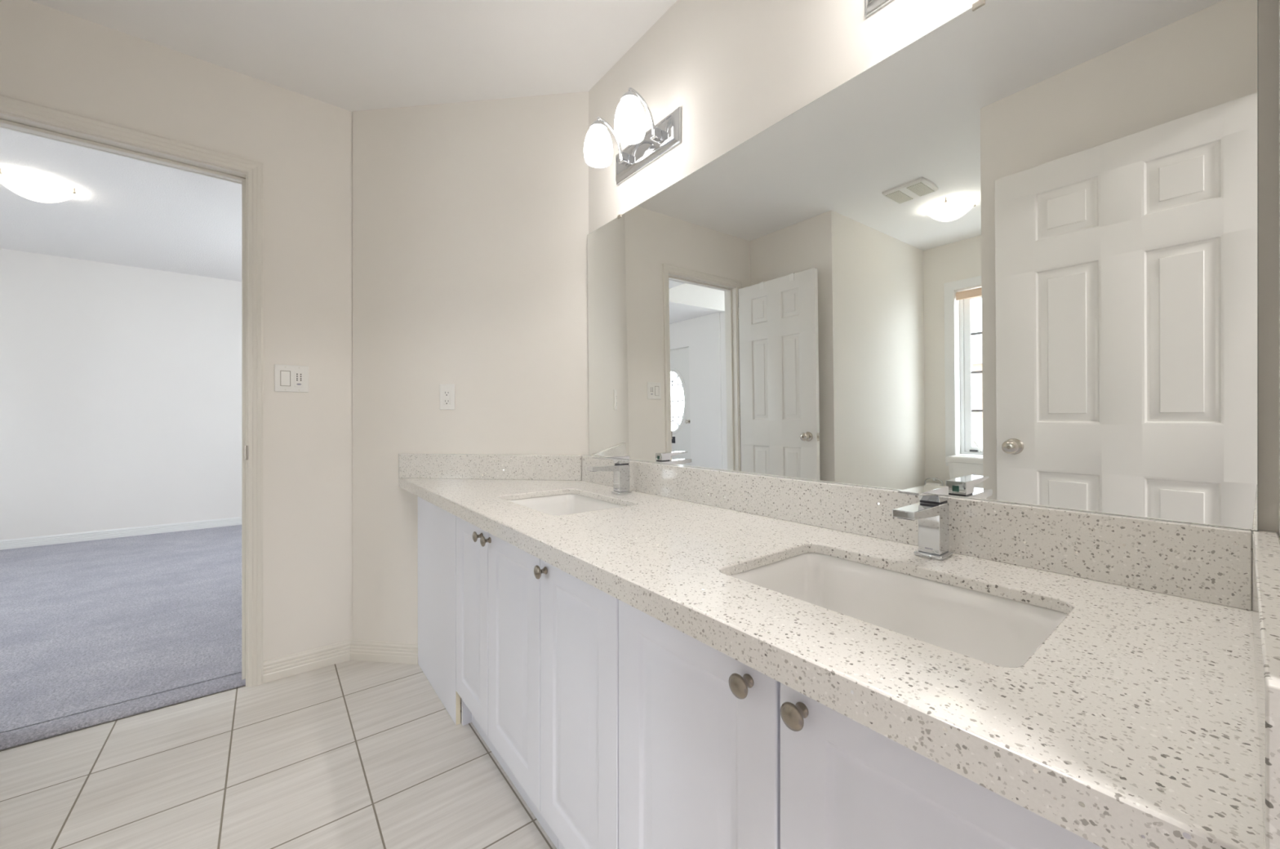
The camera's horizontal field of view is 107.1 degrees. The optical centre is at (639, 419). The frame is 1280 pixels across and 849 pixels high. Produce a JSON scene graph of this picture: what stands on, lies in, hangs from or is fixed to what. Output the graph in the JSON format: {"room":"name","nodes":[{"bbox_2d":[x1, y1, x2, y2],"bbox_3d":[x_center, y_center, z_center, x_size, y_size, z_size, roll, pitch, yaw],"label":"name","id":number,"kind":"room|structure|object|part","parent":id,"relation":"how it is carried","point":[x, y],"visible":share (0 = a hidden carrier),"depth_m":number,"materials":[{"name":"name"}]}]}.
{"room":"bathroom","nodes":[
{"label":"bathroom","id":0,"kind":"room"},
{"bbox_2d":[0,248,241,540],"bbox_3d":[-4.574,-0.160,4.367,4.000,2.450,0.120,0,0,-38],"label":"wall","id":1,"kind":"structure","parent":0,"point":[121,385],"depth_m":4.21,"materials":[{"name":"paint"}]},
{"bbox_2d":[0,516,241,550],"bbox_3d":[-4.506,1.013,4.337,3.730,0.081,0.012,0,0,-38],"label":"baseboard","id":2,"kind":"structure","parent":1,"relation":"attached to","point":[171,527],"depth_m":4.20,"materials":[{"name":"white paint"}]},
{"bbox_2d":[0,0,352,661],"bbox_3d":[-2.516,-0.585,1.220,4.950,3.300,0.114,0,0,-38],"label":"wall","id":3,"kind":"structure","parent":0,"point":[50,57],"depth_m":1.96,"materials":[{"name":"paint"}]},
{"bbox_2d":[0,94,262,687],"bbox_3d":[-1.872,0.015,1.715,0.793,2.100,0.134,0,0,-38],"label":"trim","id":4,"kind":"structure","parent":3,"relation":"attached to","point":[15,114],"depth_m":1.89,"materials":[{"name":"white paint"}]},
{"bbox_3d":[-1.583,0.131,1.899,0.058,0.056,0.008,0,0,45],"label":"strike plate","id":5,"kind":"part","parent":4,"relation":"part of","materials":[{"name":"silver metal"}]},
{"bbox_2d":[274,364,308,392],"bbox_3d":[-1.454,-0.172,1.975,0.115,0.112,0.008,0,0,-38],"label":"switch plate","id":6,"kind":"object","parent":3,"relation":"attached to","point":[287,378],"visible":1,"depth_m":1.97,"materials":[{"name":"white plastic"}]},
{"bbox_2d":[262,639,351,683],"bbox_3d":[-1.407,1.022,2.010,0.307,0.085,0.012,0,0,-38],"label":"baseboard","id":7,"kind":"structure","parent":3,"relation":"attached to","point":[282,667],"depth_m":2.00,"materials":[{"name":"white paint"}]},
{"bbox_2d":[0,659,556,848],"bbox_3d":[-1.229,1.095,0.513,3.420,0.060,2.625,0,0,-38],"label":"floor","id":8,"kind":"structure","parent":0,"point":[348,754],"depth_m":1.41,"materials":[{"name":"tile"}]},
{"bbox_2d":[417,496,460,724],"bbox_3d":[-0.801,0.679,1.864,0.016,0.770,0.536,0,0,-38],"label":"filler panel","id":9,"kind":"object","parent":8,"relation":"on","point":[437,526],"visible":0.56,"depth_m":1.82,"materials":[{"name":"white wood"}]},
{"bbox_2d":[456,516,558,848],"bbox_3d":[-0.242,0.669,1.550,0.564,0.792,0.648,0,0,-38],"label":"vanity cabinet","id":10,"kind":"object","parent":8,"relation":"on","point":[498,589],"visible":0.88,"depth_m":1.33,"materials":[{"name":"white wood"}]},
{"bbox_3d":[-0.541,0.622,1.534,0.018,0.646,0.304,0,0,-38],"label":"door","id":11,"kind":"part","parent":10,"relation":"part of","materials":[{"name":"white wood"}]},
{"bbox_3d":[-0.493,0.354,1.436,0.028,0.032,0.032,0,0,-38],"label":"knob","id":12,"kind":"part","parent":10,"relation":"part of","materials":[{"name":"silver metal"}]},
{"bbox_3d":[-0.452,0.354,1.383,0.028,0.032,0.032,0,0,-38],"label":"knob","id":13,"kind":"part","parent":10,"relation":"part of","materials":[{"name":"silver metal"}]},
{"bbox_3d":[-0.340,0.622,1.278,0.018,0.646,0.341,0,0,-38],"label":"door","id":14,"kind":"part","parent":10,"relation":"part of","materials":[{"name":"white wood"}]},
{"bbox_2d":[533,559,618,848],"bbox_3d":[0.058,0.669,1.168,0.564,0.792,0.321,0,0,-38],"label":"vanity cabinet","id":15,"kind":"object","parent":8,"relation":"on","point":[580,620],"visible":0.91,"depth_m":1.00,"materials":[{"name":"white wood"}]},
{"bbox_3d":[-0.232,0.354,1.103,0.028,0.032,0.032,0,0,-38],"label":"knob","id":16,"kind":"part","parent":15,"relation":"part of","materials":[{"name":"silver metal"}]},
{"bbox_2d":[618,600,1104,848],"bbox_3d":[0.389,0.669,0.746,0.564,0.792,0.750,0,0,-38],"label":"vanity cabinet","id":17,"kind":"object","parent":8,"relation":"on","point":[716,752],"visible":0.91,"depth_m":0.62,"materials":[{"name":"white wood"}]},
{"bbox_3d":[0.074,0.622,0.751,0.018,0.646,0.350,0,0,-38],"label":"door","id":18,"kind":"part","parent":17,"relation":"part of","materials":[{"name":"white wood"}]},
{"bbox_3d":[0.137,0.354,0.634,0.028,0.032,0.032,0,0,-38],"label":"knob","id":19,"kind":"part","parent":17,"relation":"part of","materials":[{"name":"silver metal"}]},
{"bbox_3d":[0.188,0.354,0.569,0.028,0.032,0.032,0,0,-38],"label":"knob","id":20,"kind":"part","parent":17,"relation":"part of","materials":[{"name":"silver metal"}]},
{"bbox_2d":[398,477,1264,848],"bbox_3d":[-0.109,0.273,1.355,0.604,0.040,2.323,0,0,-38],"label":"countertop","id":21,"kind":"structure","parent":17,"relation":"on","point":[1133,724],"depth_m":0.50,"materials":[{"name":"stone"}]},
{"bbox_2d":[398,453,581,480],"bbox_3d":[-0.653,0.201,2.022,0.828,0.104,0.020,0,0,7],"label":"side splash","id":22,"kind":"object","parent":21,"relation":"on","point":[463,466],"visible":1,"depth_m":2.01,"materials":[{"name":"stone"}]},
{"bbox_2d":[508,493,624,515],"bbox_3d":[-0.237,0.351,1.493,0.331,0.159,0.452,0,0,-38],"label":"sink basin","id":23,"kind":"object","parent":21,"relation":"in","point":[564,504],"visible":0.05,"depth_m":1.68,"materials":[{"name":"white ceramic"}]},
{"bbox_2d":[586,455,631,494],"bbox_3d":[-0.103,0.189,1.596,0.156,0.129,0.048,0,0,-38],"label":"faucet","id":24,"kind":"object","parent":21,"relation":"on","point":[620,469],"visible":1,"depth_m":1.61,"materials":[{"name":"silver metal"}]},
{"bbox_3d":[-0.121,0.164,1.581,0.108,0.019,0.036,0,0,-38],"label":"spout","id":25,"kind":"part","parent":24,"relation":"part of","materials":[{"name":"silver metal"}]},
{"bbox_3d":[-0.097,0.137,1.600,0.130,0.026,0.036,0,0,-38],"label":"lever","id":26,"kind":"part","parent":24,"relation":"part of","materials":[{"name":"silver metal"}]},
{"bbox_3d":[-0.063,0.249,1.627,0.056,0.008,0.048,0,0,-38],"label":"plate","id":27,"kind":"part","parent":24,"relation":"part of","materials":[{"name":"silver metal"}]},
{"bbox_2d":[729,552,1067,666],"bbox_3d":[0.365,0.351,0.726,0.331,0.159,0.449,0,0,-38],"label":"sink basin","id":28,"kind":"object","parent":21,"relation":"in","point":[993,629],"visible":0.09,"depth_m":0.81,"materials":[{"name":"white ceramic"}]},
{"bbox_2d":[892,484,953,560],"bbox_3d":[0.508,0.189,0.851,0.156,0.129,0.048,0,0,-38],"label":"faucet","id":29,"kind":"object","parent":21,"relation":"on","point":[931,512],"visible":1,"depth_m":0.86,"materials":[{"name":"silver metal"}]},
{"bbox_3d":[0.489,0.164,0.836,0.108,0.019,0.036,0,0,-38],"label":"spout","id":30,"kind":"part","parent":29,"relation":"part of","materials":[{"name":"silver metal"}]},
{"bbox_3d":[0.513,0.137,0.855,0.130,0.026,0.036,0,0,-38],"label":"lever","id":31,"kind":"part","parent":29,"relation":"part of","materials":[{"name":"silver metal"}]},
{"bbox_3d":[0.547,0.249,0.882,0.056,0.008,0.048,0,0,-38],"label":"plate","id":32,"kind":"part","parent":29,"relation":"part of","materials":[{"name":"silver metal"}]},
{"bbox_2d":[1251,529,1279,848],"bbox_3d":[0.599,0.201,0.447,0.612,0.104,0.021,0,0,-38],"label":"side splash","id":33,"kind":"object","parent":21,"relation":"on","point":[1265,544],"visible":1,"depth_m":0.32,"materials":[{"name":"stone"}]},
{"bbox_3d":[0.293,0.622,0.472,0.018,0.646,0.350,0,0,-38],"label":"door","id":34,"kind":"part","parent":17,"relation":"part of","materials":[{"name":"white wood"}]},
{"bbox_2d":[0,0,677,281],"bbox_3d":[-2.567,-1.805,1.925,4.060,0.860,6.500,0,0,-38],"label":"ceiling","id":35,"kind":"structure","parent":0,"point":[351,55],"depth_m":1.85,"materials":[{"name":"paint"}]},
{"bbox_2d":[0,168,76,203],"bbox_3d":[-3.519,-1.331,2.761,0.309,0.107,0.304,0,0,-38],"label":"ceiling light","id":36,"kind":"object","parent":35,"relation":"attached to","point":[33,187],"visible":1,"depth_m":2.70,"materials":[{"name":"white glass"}]},
{"bbox_2d":[352,91,588,643],"bbox_3d":[-0.691,-0.155,2.109,1.172,2.440,0.141,0,0,7],"label":"wall","id":37,"kind":"structure","parent":0,"point":[470,219],"depth_m":2.05,"materials":[{"name":"paint"}]},
{"bbox_2d":[350,639,417,664],"bbox_3d":[-1.127,1.022,2.084,0.322,0.085,0.012,0,0,7],"label":"baseboard","id":38,"kind":"structure","parent":37,"relation":"attached to","point":[360,650],"depth_m":2.08,"materials":[{"name":"white paint"}]},
{"bbox_2d":[440,383,455,409],"bbox_3d":[-0.836,-0.099,2.051,0.070,0.112,0.009,0,0,7],"label":"wall outlet","id":39,"kind":"object","parent":37,"relation":"attached to","point":[447,391],"visible":1,"depth_m":2.05,"materials":[{"name":"white plastic"}]},
{"bbox_2d":[443,389,450,404],"bbox_3d":[-0.836,-0.099,2.049,0.033,0.067,0.003,0,0,7],"label":"receptacle","id":40,"kind":"object","parent":39,"relation":"attached to","point":[446,393],"depth_m":2.05,"materials":[{"name":"white plastic"}]},
{"bbox_2d":[588,0,1279,536],"bbox_3d":[0.400,-0.155,1.294,0.120,2.440,1.841,0,0,-38],"label":"wall","id":41,"kind":"structure","parent":0,"point":[735,69],"depth_m":1.25,"materials":[{"name":"paint"}]},
{"bbox_2d":[583,87,681,185],"bbox_3d":[-0.052,-0.981,1.615,0.195,0.164,0.355,0,0,-38],"label":"vanity light","id":42,"kind":"object","parent":41,"relation":"attached to","point":[644,148],"visible":1,"depth_m":1.60,"materials":[{"name":"white glass"}]},
{"bbox_3d":[-0.146,-0.963,1.659,0.102,0.112,0.102,0,0,-38],"label":"lamp shade","id":43,"kind":"part","parent":42,"relation":"part of","materials":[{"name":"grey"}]},
{"bbox_3d":[-0.105,-1.004,1.691,0.100,0.118,0.010,0,0,-38],"label":"arm","id":44,"kind":"part","parent":42,"relation":"part of","materials":[{"name":"silver metal"}]},
{"bbox_3d":[-0.032,-0.963,1.514,0.102,0.112,0.102,0,0,-38],"label":"lamp shade","id":45,"kind":"part","parent":42,"relation":"part of","materials":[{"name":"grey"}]},
{"bbox_3d":[0.009,-1.004,1.546,0.100,0.118,0.010,0,0,-38],"label":"arm","id":46,"kind":"part","parent":42,"relation":"part of","materials":[{"name":"silver metal"}]},
{"bbox_3d":[0.016,-0.957,1.668,0.022,0.115,0.355,0,0,-38],"label":"plate","id":47,"kind":"part","parent":42,"relation":"part of","materials":[{"name":"silver metal"}]},
{"bbox_2d":[864,0,893,18],"bbox_3d":[0.540,-0.981,0.861,0.195,0.164,0.355,0,0,-38],"label":"vanity light","id":48,"kind":"object","parent":41,"relation":"attached to","point":[871,6],"visible":1,"depth_m":1.04,"materials":[{"name":"silver metal"}]},
{"bbox_2d":[582,455,1251,610],"bbox_3d":[0.295,0.201,1.303,0.031,0.104,1.701,0,0,-38],"label":"backsplash","id":49,"kind":"structure","parent":41,"relation":"attached to","point":[1211,564],"depth_m":0.82,"materials":[{"name":"stone"}]},
{"bbox_2d":[586,0,1257,531],"bbox_3d":[0.302,-0.311,1.299,0.028,0.919,1.695,0,0,-38],"label":"wall mirror","id":50,"kind":"object","parent":41,"relation":"attached to","point":[1011,256],"visible":1,"depth_m":0.87,"materials":[{"name":"silver mirror"}]},
{"bbox_2d":[1279,0,1279,539],"bbox_3d":[0.281,-0.155,0.106,1.774,2.440,0.120,0,0,-38],"label":"wall","id":51,"kind":"structure","parent":0,"point":[1279,0],"depth_m":0.61,"materials":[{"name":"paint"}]},
{"bbox_3d":[-3.752,1.095,2.632,4.750,0.060,3.825,0,0,-38],"label":"floor","id":52,"kind":"structure","parent":0,"visible":0},
{"bbox_2d":[0,524,245,750],"bbox_3d":[-3.697,1.057,2.603,4.600,0.015,3.738,0,0,-38],"label":"carpet","id":53,"kind":"object","parent":52,"relation":"on","point":[95,632],"visible":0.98,"depth_m":2.39,"materials":[{"name":"grey carpet"}]}
]}

